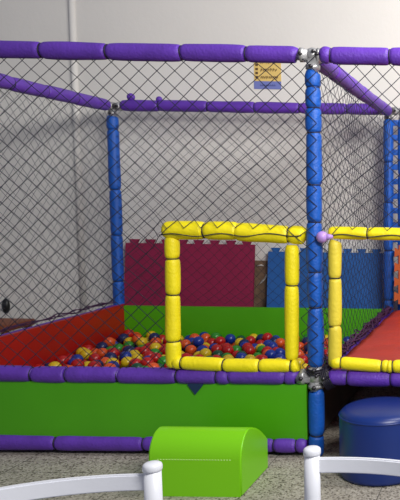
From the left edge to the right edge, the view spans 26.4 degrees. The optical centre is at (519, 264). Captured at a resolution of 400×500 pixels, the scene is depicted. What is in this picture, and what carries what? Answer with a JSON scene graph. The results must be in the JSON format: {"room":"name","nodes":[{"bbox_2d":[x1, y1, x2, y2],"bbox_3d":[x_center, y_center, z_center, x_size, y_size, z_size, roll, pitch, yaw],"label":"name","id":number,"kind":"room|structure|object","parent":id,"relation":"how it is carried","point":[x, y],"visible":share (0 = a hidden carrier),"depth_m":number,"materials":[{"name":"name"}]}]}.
{"room":"indoor play area","nodes":[
{"label":"indoor play area","id":0,"kind":"room"},
{"bbox_2d":[0,0,399,334],"bbox_3d":[-1.034,-1.043,6.026,12.000,3.600,0.150,1,5,-1],"label":"wall","id":1,"kind":"structure","parent":0,"point":[306,24],"depth_m":5.92,"materials":[{"name":"white paint"}]},
{"bbox_2d":[2,299,9,312],"bbox_3d":[-4.316,0.347,6.037,0.064,0.130,0.064,1,5,-1],"label":"wall socket","id":2,"kind":"object","parent":1,"relation":"attached to","point":[6,308],"visible":0.67,"depth_m":6.02,"materials":[{"name":"black plastic"}]},
{"bbox_2d":[68,0,86,313],"bbox_3d":[-3.648,-1.073,5.919,0.052,3.600,0.052,1,5,-1],"label":"trim","id":3,"kind":"structure","parent":1,"relation":"attached to","point":[71,3],"depth_m":5.92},
{"bbox_2d":[254,63,280,88],"bbox_3d":[-2.066,-1.593,5.886,0.222,0.301,0.010,1,5,-1],"label":"notice","id":4,"kind":"object","parent":1,"relation":"attached to","point":[265,78],"visible":0.74,"depth_m":5.89,"materials":[{"name":"yellow paper"}]},
{"bbox_2d":[0,385,399,499],"bbox_3d":[-1.023,1.114,2.670,12.000,0.100,10.000,1,5,-1],"label":"floor","id":5,"kind":"structure","parent":0,"point":[283,479],"depth_m":3.41,"materials":[{"name":"stone"}]},
{"bbox_2d":[0,318,34,333],"bbox_3d":[-4.253,0.596,5.650,0.680,0.305,0.320,1,5,-1],"label":"bench","id":6,"kind":"object","parent":5,"relation":"on","point":[7,321],"visible":0.21,"depth_m":5.64,"materials":[{"name":"orange wood"}]},
{"bbox_2d":[0,460,162,499],"bbox_3d":[-0.831,0.797,1.190,0.476,0.804,0.417,-2,6,-32],"label":"chair","id":7,"kind":"object","parent":5,"relation":"on","point":[150,480],"visible":1,"depth_m":1.36,"materials":[{"name":"white plastic"}]},
{"bbox_2d":[124,239,254,306],"bbox_3d":[-2.732,0.272,5.936,1.060,0.951,0.144,1,5,-1],"label":"foam mat","id":8,"kind":"object","parent":5,"relation":"on","point":[221,251],"visible":0.43,"depth_m":5.93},
{"bbox_2d":[0,40,399,456],"bbox_3d":[-1.029,-0.169,4.641,4.430,2.105,2.308,1,5,-1],"label":"cage","id":9,"kind":"object","parent":5,"relation":"on","point":[64,408],"visible":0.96,"depth_m":3.60,"materials":[{"name":"purple plastic"}]},
{"bbox_2d":[48,361,61,365],"bbox_3d":[-2.989,0.661,4.615,0.079,0.079,0.078,5,7,41],"label":"ball","id":10,"kind":"object","parent":9,"relation":"in","point":[54,363],"visible":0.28,"depth_m":4.60,"materials":[{"name":"yellow plastic"}]},
{"bbox_2d":[56,355,68,364],"bbox_3d":[-3.037,0.641,4.771,0.078,0.078,0.079,0,5,-6],"label":"ball","id":11,"kind":"object","parent":9,"relation":"in","point":[61,357],"visible":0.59,"depth_m":4.75,"materials":[{"name":"red plastic"}]},
{"bbox_2d":[67,358,77,364],"bbox_3d":[-2.960,0.659,4.772,0.078,0.079,0.078,4,6,29],"label":"ball","id":12,"kind":"object","parent":9,"relation":"in","point":[71,359],"visible":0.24,"depth_m":4.74,"materials":[{"name":"blue plastic"}]},
{"bbox_2d":[70,354,83,360],"bbox_3d":[-3.005,0.647,4.874,0.078,0.078,0.079,2,5,15],"label":"ball","id":13,"kind":"object","parent":9,"relation":"in","point":[78,356],"visible":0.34,"depth_m":4.86,"materials":[{"name":"blue plastic"}]},
{"bbox_2d":[71,359,84,365],"bbox_3d":[-2.886,0.655,4.689,0.079,0.079,0.078,-1,5,-20],"label":"ball","id":14,"kind":"object","parent":9,"relation":"in","point":[75,362],"visible":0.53,"depth_m":4.66,"materials":[{"name":"red plastic"}]},
{"bbox_2d":[76,347,86,353],"bbox_3d":[-3.068,0.618,5.038,0.078,0.079,0.078,-2,6,-32],"label":"ball","id":15,"kind":"object","parent":9,"relation":"in","point":[80,349],"visible":0.27,"depth_m":5.01,"materials":[{"name":"yellow plastic"}]},
{"bbox_2d":[80,349,91,359],"bbox_3d":[-3.009,0.625,4.983,0.078,0.079,0.078,1,5,6],"label":"ball","id":16,"kind":"object","parent":9,"relation":"in","point":[83,353],"visible":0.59,"depth_m":4.96,"materials":[{"name":"yellow plastic"}]},
{"bbox_2d":[83,344,92,349],"bbox_3d":[-3.089,0.610,5.132,0.079,0.079,0.078,3,5,18],"label":"ball","id":17,"kind":"object","parent":9,"relation":"in","point":[87,346],"visible":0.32,"depth_m":5.11,"materials":[{"name":"red plastic"}]},
{"bbox_2d":[87,361,100,366],"bbox_3d":[-2.691,0.648,4.545,0.078,0.078,0.079,1,5,7],"label":"ball","id":18,"kind":"object","parent":9,"relation":"in","point":[91,363],"visible":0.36,"depth_m":4.52,"materials":[{"name":"red plastic"}]},
{"bbox_2d":[88,353,100,361],"bbox_3d":[-2.888,0.641,4.883,0.078,0.079,0.078,-3,6,-34],"label":"ball","id":19,"kind":"object","parent":9,"relation":"in","point":[96,356],"visible":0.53,"depth_m":4.86,"materials":[{"name":"red plastic"}]},
{"bbox_2d":[96,348,106,356],"bbox_3d":[-2.944,0.626,5.066,0.078,0.079,0.079,5,6,36],"label":"ball","id":20,"kind":"object","parent":9,"relation":"in","point":[104,350],"visible":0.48,"depth_m":5.04,"materials":[{"name":"orange plastic"}]},
{"bbox_2d":[96,342,107,348],"bbox_3d":[-3.028,0.598,5.205,0.078,0.078,0.078,-3,7,-39],"label":"ball","id":21,"kind":"object","parent":9,"relation":"in","point":[103,344],"visible":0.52,"depth_m":5.18,"materials":[{"name":"blue plastic"}]},
{"bbox_2d":[101,357,108,364],"bbox_3d":[-2.766,0.656,4.791,0.078,0.079,0.079,-1,5,-19],"label":"ball","id":22,"kind":"object","parent":9,"relation":"in","point":[104,359],"visible":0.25,"depth_m":4.76,"materials":[{"name":"orange plastic"}]},
{"bbox_2d":[103,337,114,346],"bbox_3d":[-3.016,0.572,5.279,0.078,0.079,0.079,-1,6,-24],"label":"ball","id":23,"kind":"object","parent":9,"relation":"in","point":[110,339],"visible":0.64,"depth_m":5.26,"materials":[{"name":"orange plastic"}]},
{"bbox_2d":[103,363,115,366],"bbox_3d":[-2.605,0.664,4.561,0.078,0.079,0.078,-1,6,-23],"label":"ball","id":24,"kind":"object","parent":9,"relation":"in","point":[107,364],"visible":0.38,"depth_m":4.54,"materials":[{"name":"orange plastic"}]},
{"bbox_2d":[104,352,116,358],"bbox_3d":[-2.778,0.633,4.875,0.078,0.079,0.078,1,5,6],"label":"ball","id":25,"kind":"object","parent":9,"relation":"in","point":[110,354],"visible":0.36,"depth_m":4.85,"materials":[{"name":"blue plastic"}]},
{"bbox_2d":[105,358,118,363],"bbox_3d":[-2.680,0.651,4.726,0.078,0.078,0.079,2,5,16],"label":"ball","id":26,"kind":"object","parent":9,"relation":"in","point":[113,359],"visible":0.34,"depth_m":4.71,"materials":[{"name":"yellow plastic"}]},
{"bbox_2d":[114,343,123,350],"bbox_3d":[-2.946,0.618,5.271,0.078,0.079,0.078,-3,6,-37],"label":"ball","id":27,"kind":"object","parent":9,"relation":"in","point":[119,346],"visible":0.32,"depth_m":5.25,"materials":[{"name":"green plastic"}]},
{"bbox_2d":[119,351,131,360],"bbox_3d":[-2.733,0.638,4.980,0.078,0.079,0.078,-3,7,-39],"label":"ball","id":28,"kind":"object","parent":9,"relation":"in","point":[127,353],"visible":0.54,"depth_m":4.96,"materials":[{"name":"blue plastic"}]},
{"bbox_2d":[121,356,132,366],"bbox_3d":[-2.616,0.652,4.788,0.078,0.079,0.079,-2,6,-30],"label":"ball","id":29,"kind":"object","parent":9,"relation":"in","point":[124,362],"visible":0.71,"depth_m":4.76,"materials":[{"name":"yellow plastic"}]},
{"bbox_2d":[123,337,131,342],"bbox_3d":[-2.975,0.592,5.474,0.078,0.079,0.079,4,6,35],"label":"ball","id":30,"kind":"object","parent":9,"relation":"in","point":[127,338],"visible":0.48,"depth_m":5.45,"materials":[{"name":"yellow plastic"}]},
{"bbox_2d":[122,346,133,351],"bbox_3d":[-2.787,0.617,5.114,0.078,0.079,0.079,5,6,36],"label":"ball","id":31,"kind":"object","parent":9,"relation":"in","point":[125,348],"visible":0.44,"depth_m":5.09,"materials":[{"name":"blue plastic"}]},
{"bbox_2d":[123,329,133,336],"bbox_3d":[-3.047,0.541,5.599,0.079,0.079,0.078,-3,6,-34],"label":"ball","id":32,"kind":"object","parent":9,"relation":"in","point":[126,331],"visible":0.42,"depth_m":5.58,"materials":[{"name":"red plastic"}]},
{"bbox_2d":[123,341,134,346],"bbox_3d":[-2.940,0.614,5.403,0.078,0.078,0.078,-2,6,-30],"label":"ball","id":33,"kind":"object","parent":9,"relation":"in","point":[128,342],"visible":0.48,"depth_m":5.38,"materials":[{"name":"green plastic"}]},
{"bbox_2d":[129,358,140,366],"bbox_3d":[-2.516,0.651,4.704,0.079,0.079,0.078,0,5,-11],"label":"ball","id":34,"kind":"object","parent":9,"relation":"in","point":[137,360],"visible":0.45,"depth_m":4.68,"materials":[{"name":"red plastic"}]},
{"bbox_2d":[131,353,142,359],"bbox_3d":[-2.639,0.650,4.954,0.078,0.079,0.078,-1,5,-18],"label":"ball","id":35,"kind":"object","parent":9,"relation":"in","point":[135,355],"visible":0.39,"depth_m":4.93,"materials":[{"name":"yellow plastic"}]},
{"bbox_2d":[131,363,142,366],"bbox_3d":[-2.465,0.671,4.627,0.079,0.079,0.078,5,6,37],"label":"ball","id":36,"kind":"object","parent":9,"relation":"in","point":[135,364],"visible":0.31,"depth_m":4.61,"materials":[{"name":"green plastic"}]},
{"bbox_2d":[132,334,142,343],"bbox_3d":[-2.899,0.566,5.450,0.078,0.079,0.078,-2,6,-27],"label":"ball","id":37,"kind":"object","parent":9,"relation":"in","point":[134,338],"visible":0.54,"depth_m":5.42,"materials":[{"name":"orange plastic"}]},
{"bbox_2d":[136,337,147,345],"bbox_3d":[-2.838,0.585,5.395,0.079,0.078,0.078,4,6,28],"label":"ball","id":38,"kind":"object","parent":9,"relation":"in","point":[144,340],"visible":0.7,"depth_m":5.37,"materials":[{"name":"yellow plastic"}]},
{"bbox_2d":[138,346,149,355],"bbox_3d":[-2.687,0.621,5.146,0.078,0.078,0.079,-3,7,-40],"label":"ball","id":39,"kind":"object","parent":9,"relation":"in","point":[142,348],"visible":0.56,"depth_m":5.12,"materials":[{"name":"red plastic"}]},
{"bbox_2d":[141,357,153,365],"bbox_3d":[-2.433,0.643,4.693,0.079,0.079,0.078,5,6,36],"label":"ball","id":40,"kind":"object","parent":9,"relation":"in","point":[143,362],"visible":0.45,"depth_m":4.67,"materials":[{"name":"red plastic"}]},
{"bbox_2d":[143,351,152,356],"bbox_3d":[-2.563,0.634,4.970,0.078,0.078,0.079,0,5,-4],"label":"ball","id":41,"kind":"object","parent":9,"relation":"in","point":[146,353],"visible":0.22,"depth_m":4.94,"materials":[{"name":"red plastic"}]},
{"bbox_2d":[147,362,159,366],"bbox_3d":[-2.359,0.668,4.622,0.079,0.079,0.078,-2,6,-28],"label":"ball","id":42,"kind":"object","parent":9,"relation":"in","point":[153,364],"visible":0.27,"depth_m":4.60,"materials":[{"name":"orange plastic"}]},
{"bbox_2d":[148,333,159,340],"bbox_3d":[-2.790,0.559,5.484,0.078,0.079,0.078,0,5,-15],"label":"ball","id":43,"kind":"object","parent":9,"relation":"in","point":[150,337],"visible":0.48,"depth_m":5.46,"materials":[{"name":"blue plastic"}]},
{"bbox_2d":[149,343,160,349],"bbox_3d":[-2.641,0.604,5.208,0.079,0.079,0.078,-1,5,-21],"label":"ball","id":44,"kind":"object","parent":9,"relation":"in","point":[153,345],"visible":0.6,"depth_m":5.18,"materials":[{"name":"yellow plastic"}]},
{"bbox_2d":[150,352,161,362],"bbox_3d":[-2.462,0.634,4.862,0.078,0.079,0.079,4,6,29],"label":"ball","id":45,"kind":"object","parent":9,"relation":"in","point":[152,355],"visible":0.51,"depth_m":4.83,"materials":[{"name":"red plastic"}]},
{"bbox_2d":[150,337,161,344],"bbox_3d":[-2.716,0.581,5.361,0.079,0.079,0.078,2,5,11],"label":"ball","id":46,"kind":"object","parent":9,"relation":"in","point":[157,338],"visible":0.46,"depth_m":5.34,"materials":[{"name":"orange"}]},
{"bbox_2d":[157,356,165,364],"bbox_3d":[-2.393,0.654,4.830,0.079,0.079,0.078,-3,6,-37],"label":"ball","id":47,"kind":"object","parent":9,"relation":"in","point":[163,358],"visible":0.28,"depth_m":4.80,"materials":[{"name":"green plastic"}]},
{"bbox_2d":[181,339,190,349],"bbox_3d":[-2.484,0.595,5.340,0.078,0.079,0.079,0,5,-5],"label":"ball","id":48,"kind":"object","parent":9,"relation":"in","point":[184,342],"visible":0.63,"depth_m":5.31,"materials":[{"name":"orange plastic"}]},
{"bbox_2d":[181,353,191,356],"bbox_3d":[-2.272,0.640,4.892,0.078,0.079,0.079,-2,6,-29],"label":"ball","id":49,"kind":"object","parent":9,"relation":"in","point":[183,354],"visible":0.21,"depth_m":4.87,"materials":[{"name":"red plastic"}]},
{"bbox_2d":[67,357,308,382],"bbox_3d":[-2.126,0.669,4.675,1.994,0.156,2.038,1,5,-1],"label":"balls","id":50,"kind":"object","parent":9,"relation":"in","point":[301,361],"visible":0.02,"depth_m":4.71,"materials":[{"name":"red"}]},
{"bbox_2d":[185,345,196,354],"bbox_3d":[-2.376,0.619,5.191,0.078,0.079,0.078,-3,7,-39],"label":"ball","id":51,"kind":"object","parent":9,"relation":"in","point":[191,349],"visible":0.73,"depth_m":5.16,"materials":[{"name":"orange plastic"}]},
{"bbox_2d":[189,333,198,337],"bbox_3d":[-2.521,0.572,5.572,0.078,0.079,0.079,0,5,-5],"label":"ball","id":52,"kind":"object","parent":9,"relation":"in","point":[193,335],"visible":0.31,"depth_m":5.55,"materials":[{"name":"orange plastic"}]},
{"bbox_2d":[193,336,203,346],"bbox_3d":[-2.374,0.570,5.310,0.078,0.079,0.078,4,6,34],"label":"ball","id":53,"kind":"object","parent":9,"relation":"in","point":[197,341],"visible":0.94,"depth_m":5.28,"materials":[{"name":"blue plastic"}]},
{"bbox_2d":[199,348,210,356],"bbox_3d":[-2.194,0.623,5.016,0.078,0.078,0.078,-3,6,-35],"label":"ball","id":54,"kind":"object","parent":9,"relation":"in","point":[205,352],"visible":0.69,"depth_m":4.99,"materials":[{"name":"yellow plastic"}]},
{"bbox_2d":[201,333,209,339],"bbox_3d":[-2.443,0.574,5.591,0.079,0.079,0.078,5,7,39],"label":"ball","id":55,"kind":"object","parent":9,"relation":"in","point":[204,336],"visible":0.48,"depth_m":5.56,"materials":[{"name":"orange plastic"}]},
{"bbox_2d":[206,338,214,344],"bbox_3d":[-2.345,0.598,5.473,0.078,0.078,0.079,2,5,15],"label":"ball","id":56,"kind":"object","parent":9,"relation":"in","point":[210,341],"visible":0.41,"depth_m":5.44,"materials":[{"name":"red plastic"}]},
{"bbox_2d":[210,332,220,338],"bbox_3d":[-2.350,0.562,5.556,0.078,0.079,0.079,2,5,11],"label":"ball","id":57,"kind":"object","parent":9,"relation":"in","point":[215,335],"visible":0.44,"depth_m":5.53,"materials":[{"name":"green plastic"}]},
{"bbox_2d":[211,344,221,352],"bbox_3d":[-2.183,0.613,5.176,0.078,0.079,0.078,5,6,38],"label":"ball","id":58,"kind":"object","parent":9,"relation":"in","point":[216,346],"visible":0.56,"depth_m":5.15,"materials":[{"name":"red plastic"}]},
{"bbox_2d":[212,350,222,355],"bbox_3d":[-2.130,0.641,5.068,0.079,0.079,0.078,2,5,7],"label":"ball","id":59,"kind":"object","parent":9,"relation":"in","point":[216,352],"visible":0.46,"depth_m":5.04,"materials":[{"name":"green plastic"}]},
{"bbox_2d":[214,336,225,344],"bbox_3d":[-2.272,0.583,5.448,0.079,0.079,0.079,1,5,12],"label":"ball","id":60,"kind":"object","parent":9,"relation":"in","point":[220,339],"visible":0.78,"depth_m":5.42,"materials":[{"name":"red plastic"}]},
{"bbox_2d":[222,345,233,353],"bbox_3d":[-2.093,0.620,5.158,0.078,0.078,0.078,-1,5,-21],"label":"ball","id":61,"kind":"object","parent":9,"relation":"in","point":[227,349],"visible":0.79,"depth_m":5.13,"materials":[{"name":"red plastic"}]},
{"bbox_2d":[233,345,241,350],"bbox_3d":[-2.068,0.627,5.242,0.078,0.079,0.079,2,5,12],"label":"ball","id":62,"kind":"object","parent":9,"relation":"in","point":[235,347],"visible":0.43,"depth_m":5.22,"materials":[{"name":"green plastic"}]},
{"bbox_2d":[234,338,242,345],"bbox_3d":[-2.138,0.599,5.490,0.078,0.079,0.079,1,5,4],"label":"ball","id":63,"kind":"object","parent":9,"relation":"in","point":[237,340],"visible":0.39,"depth_m":5.46,"materials":[{"name":"yellow plastic"}]},
{"bbox_2d":[235,352,245,358],"bbox_3d":[-1.927,0.648,4.973,0.079,0.079,0.078,-4,7,-41],"label":"ball","id":64,"kind":"object","parent":9,"relation":"in","point":[242,355],"visible":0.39,"depth_m":4.95,"materials":[{"name":"blue plastic"}]},
{"bbox_2d":[242,342,252,350],"bbox_3d":[-1.994,0.610,5.263,0.078,0.079,0.078,3,6,22],"label":"ball","id":65,"kind":"object","parent":9,"relation":"in","point":[244,345],"visible":0.48,"depth_m":5.24,"materials":[{"name":"red plastic"}]},
{"bbox_2d":[244,345,254,354],"bbox_3d":[-1.928,0.616,5.126,0.079,0.079,0.078,5,7,39],"label":"ball","id":66,"kind":"object","parent":9,"relation":"in","point":[249,349],"visible":0.76,"depth_m":5.10,"materials":[{"name":"red plastic"}]},
{"bbox_2d":[244,354,255,358],"bbox_3d":[-1.843,0.653,4.911,0.078,0.078,0.079,2,5,11],"label":"ball","id":67,"kind":"object","parent":9,"relation":"in","point":[250,356],"visible":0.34,"depth_m":4.89,"materials":[{"name":"yellow plastic"}]},
{"bbox_2d":[245,336,255,343],"bbox_3d":[-2.078,0.588,5.540,0.078,0.078,0.079,0,5,-14],"label":"ball","id":68,"kind":"object","parent":9,"relation":"in","point":[251,339],"visible":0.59,"depth_m":5.51,"materials":[{"name":"red plastic"}]},
{"bbox_2d":[256,334,262,340],"bbox_3d":[-2.023,0.581,5.624,0.079,0.079,0.078,-4,7,-41],"label":"ball","id":69,"kind":"object","parent":9,"relation":"in","point":[259,337],"visible":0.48,"depth_m":5.59,"materials":[{"name":"blue plastic"}]},
{"bbox_2d":[257,345,264,353],"bbox_3d":[-1.870,0.626,5.221,0.078,0.079,0.079,0,5,-5],"label":"ball","id":70,"kind":"object","parent":9,"relation":"in","point":[259,348],"visible":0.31,"depth_m":5.19,"materials":[{"name":"green plastic"}]},
{"bbox_2d":[256,354,267,359],"bbox_3d":[-1.752,0.651,4.888,0.079,0.079,0.078,-3,7,-39],"label":"ball","id":71,"kind":"object","parent":9,"relation":"in","point":[260,357],"visible":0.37,"depth_m":4.87,"materials":[{"name":"red plastic"}]},
{"bbox_2d":[261,346,272,352],"bbox_3d":[-1.814,0.625,5.161,0.078,0.079,0.079,1,5,5],"label":"ball","id":72,"kind":"object","parent":9,"relation":"in","point":[265,347],"visible":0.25,"depth_m":5.14,"materials":[{"name":"red plastic"}]},
{"bbox_2d":[262,333,272,340],"bbox_3d":[-1.958,0.567,5.580,0.079,0.079,0.078,0,5,-8],"label":"ball","id":73,"kind":"object","parent":9,"relation":"in","point":[266,336],"visible":0.71,"depth_m":5.55,"materials":[{"name":"red plastic"}]},
{"bbox_2d":[263,340,272,345],"bbox_3d":[-1.890,0.604,5.403,0.078,0.079,0.078,5,6,35],"label":"ball","id":74,"kind":"object","parent":9,"relation":"in","point":[265,342],"visible":0.37,"depth_m":5.38,"materials":[{"name":"blue plastic"}]},
{"bbox_2d":[265,349,276,358],"bbox_3d":[-1.740,0.632,5.019,0.079,0.079,0.079,1,5,-1],"label":"ball","id":75,"kind":"object","parent":9,"relation":"in","point":[270,354],"visible":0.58,"depth_m":4.99,"materials":[{"name":"blue plastic"}]},
{"bbox_2d":[267,342,277,348],"bbox_3d":[-1.834,0.611,5.330,0.079,0.079,0.079,5,6,28],"label":"ball","id":76,"kind":"object","parent":9,"relation":"in","point":[272,345],"visible":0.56,"depth_m":5.30,"materials":[{"name":"blue plastic"}]},
{"bbox_2d":[275,348,284,354],"bbox_3d":[-1.699,0.628,5.088,0.078,0.078,0.079,3,6,23],"label":"ball","id":77,"kind":"object","parent":9,"relation":"in","point":[278,350],"visible":0.57,"depth_m":5.06,"materials":[{"name":"blue plastic"}]},
{"bbox_2d":[274,354,285,358],"bbox_3d":[-1.644,0.649,4.927,0.079,0.079,0.078,0,5,-13],"label":"ball","id":78,"kind":"object","parent":9,"relation":"in","point":[282,356],"visible":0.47,"depth_m":4.91,"materials":[{"name":"blue plastic"}]},
{"bbox_2d":[275,338,284,347],"bbox_3d":[-1.823,0.598,5.472,0.079,0.079,0.078,4,6,31],"label":"ball","id":79,"kind":"object","parent":9,"relation":"in","point":[280,341],"visible":0.74,"depth_m":5.44,"materials":[{"name":"orange plastic"}]},
{"bbox_2d":[298,349,304,357],"bbox_3d":[-1.548,0.634,5.040,0.079,0.079,0.079,3,5,16],"label":"ball","id":80,"kind":"object","parent":9,"relation":"in","point":[300,352],"visible":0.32,"depth_m":5.01,"materials":[{"name":"orange plastic"}]},
{"bbox_2d":[299,342,303,349],"bbox_3d":[-1.673,0.626,5.459,0.078,0.079,0.078,2,5,8],"label":"ball","id":81,"kind":"object","parent":9,"relation":"in","point":[301,344],"visible":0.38,"depth_m":5.44,"materials":[{"name":"orange plastic"}]},
{"bbox_2d":[299,355,307,362],"bbox_3d":[-1.476,0.657,4.906,0.078,0.079,0.079,1,5,1],"label":"ball","id":82,"kind":"object","parent":9,"relation":"in","point":[304,357],"visible":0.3,"depth_m":4.88,"materials":[{"name":"red plastic"}]},
{"bbox_2d":[329,310,399,370],"bbox_3d":[0.045,0.481,4.716,2.068,0.099,2.054,1,5,-1],"label":"mat","id":83,"kind":"object","parent":9,"relation":"in","point":[383,343],"visible":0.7,"depth_m":4.30,"materials":[{"name":"red plastic"}]},
{"bbox_2d":[394,245,399,303],"bbox_3d":[-0.653,0.083,5.674,0.664,0.531,0.052,1,5,-1],"label":"foam mat","id":84,"kind":"object","parent":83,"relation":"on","point":[397,251],"visible":1,"depth_m":5.66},
{"bbox_3d":[-2.781,0.686,4.934,0.079,0.079,0.079,18,5,-6],"label":"ball","id":85,"kind":"object","parent":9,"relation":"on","visible":0},
{"bbox_2d":[107,348,119,356],"bbox_3d":[-2.801,0.610,4.948,0.078,0.079,0.079,3,6,25],"label":"ball","id":86,"kind":"object","parent":85,"relation":"on","point":[114,350],"visible":0.52,"depth_m":4.93,"materials":[{"name":"red plastic"}]},
{"label":"ball","id":87,"kind":"object","parent":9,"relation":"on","visible":0},
{"bbox_2d":[225,334,235,343],"bbox_3d":[-2.237,0.575,5.555,0.078,0.079,0.078,0,5,-10],"label":"ball","id":88,"kind":"object","parent":87,"relation":"on","point":[230,338],"visible":0.92,"depth_m":5.53,"materials":[{"name":"blue plastic"}]},
{"bbox_3d":[-3.067,0.640,5.500,0.079,0.079,0.079,-21,6,36],"label":"ball","id":89,"kind":"object","parent":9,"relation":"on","visible":0},
{"bbox_2d":[118,333,128,343],"bbox_3d":[-3.040,0.567,5.511,0.079,0.078,0.078,-3,6,-37],"label":"ball","id":90,"kind":"object","parent":89,"relation":"on","point":[122,335],"visible":0.6,"depth_m":5.48,"materials":[{"name":"blue plastic"}]},
{"label":"ball","id":91,"kind":"object","parent":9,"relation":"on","visible":0},
{"bbox_2d":[196,345,207,351],"bbox_3d":[-2.280,0.617,5.164,0.079,0.079,0.078,4,6,35],"label":"ball","id":92,"kind":"object","parent":91,"relation":"on","point":[199,348],"visible":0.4,"depth_m":5.14,"materials":[{"name":"blue plastic"}]},
{"bbox_2d":[149,426,267,496],"bbox_3d":[-1.417,0.862,3.300,0.404,0.279,0.346,1,5,-1],"label":"block","id":93,"kind":"object","parent":5,"relation":"on","point":[196,461],"visible":0.98,"depth_m":3.14,"materials":[{"name":"green plastic"}]},
{"bbox_2d":[254,260,267,306],"bbox_3d":[-2.164,0.354,6.041,0.400,0.780,0.031,1,5,-1],"label":"wooden board","id":94,"kind":"object","parent":5,"relation":"on","point":[259,270],"visible":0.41,"depth_m":6.02,"materials":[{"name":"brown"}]},
{"bbox_2d":[267,248,383,308],"bbox_3d":[-1.612,0.316,5.949,0.950,0.896,0.137,1,5,-1],"label":"foam mat","id":95,"kind":"object","parent":5,"relation":"on","point":[278,279],"visible":0.23,"depth_m":5.94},
{"bbox_2d":[303,445,399,499],"bbox_3d":[-0.277,0.795,1.313,0.476,0.804,0.417,3,5,21],"label":"chair","id":96,"kind":"object","parent":5,"relation":"on","point":[314,464],"visible":1,"depth_m":1.48,"materials":[{"name":"white plastic"}]},
{"bbox_2d":[338,397,399,485],"bbox_3d":[-0.656,0.831,3.452,0.414,0.335,0.414,5,6,36],"label":"round stool","id":97,"kind":"object","parent":5,"relation":"on","point":[368,427],"visible":0.93,"depth_m":3.27,"materials":[{"name":"blue leather"}]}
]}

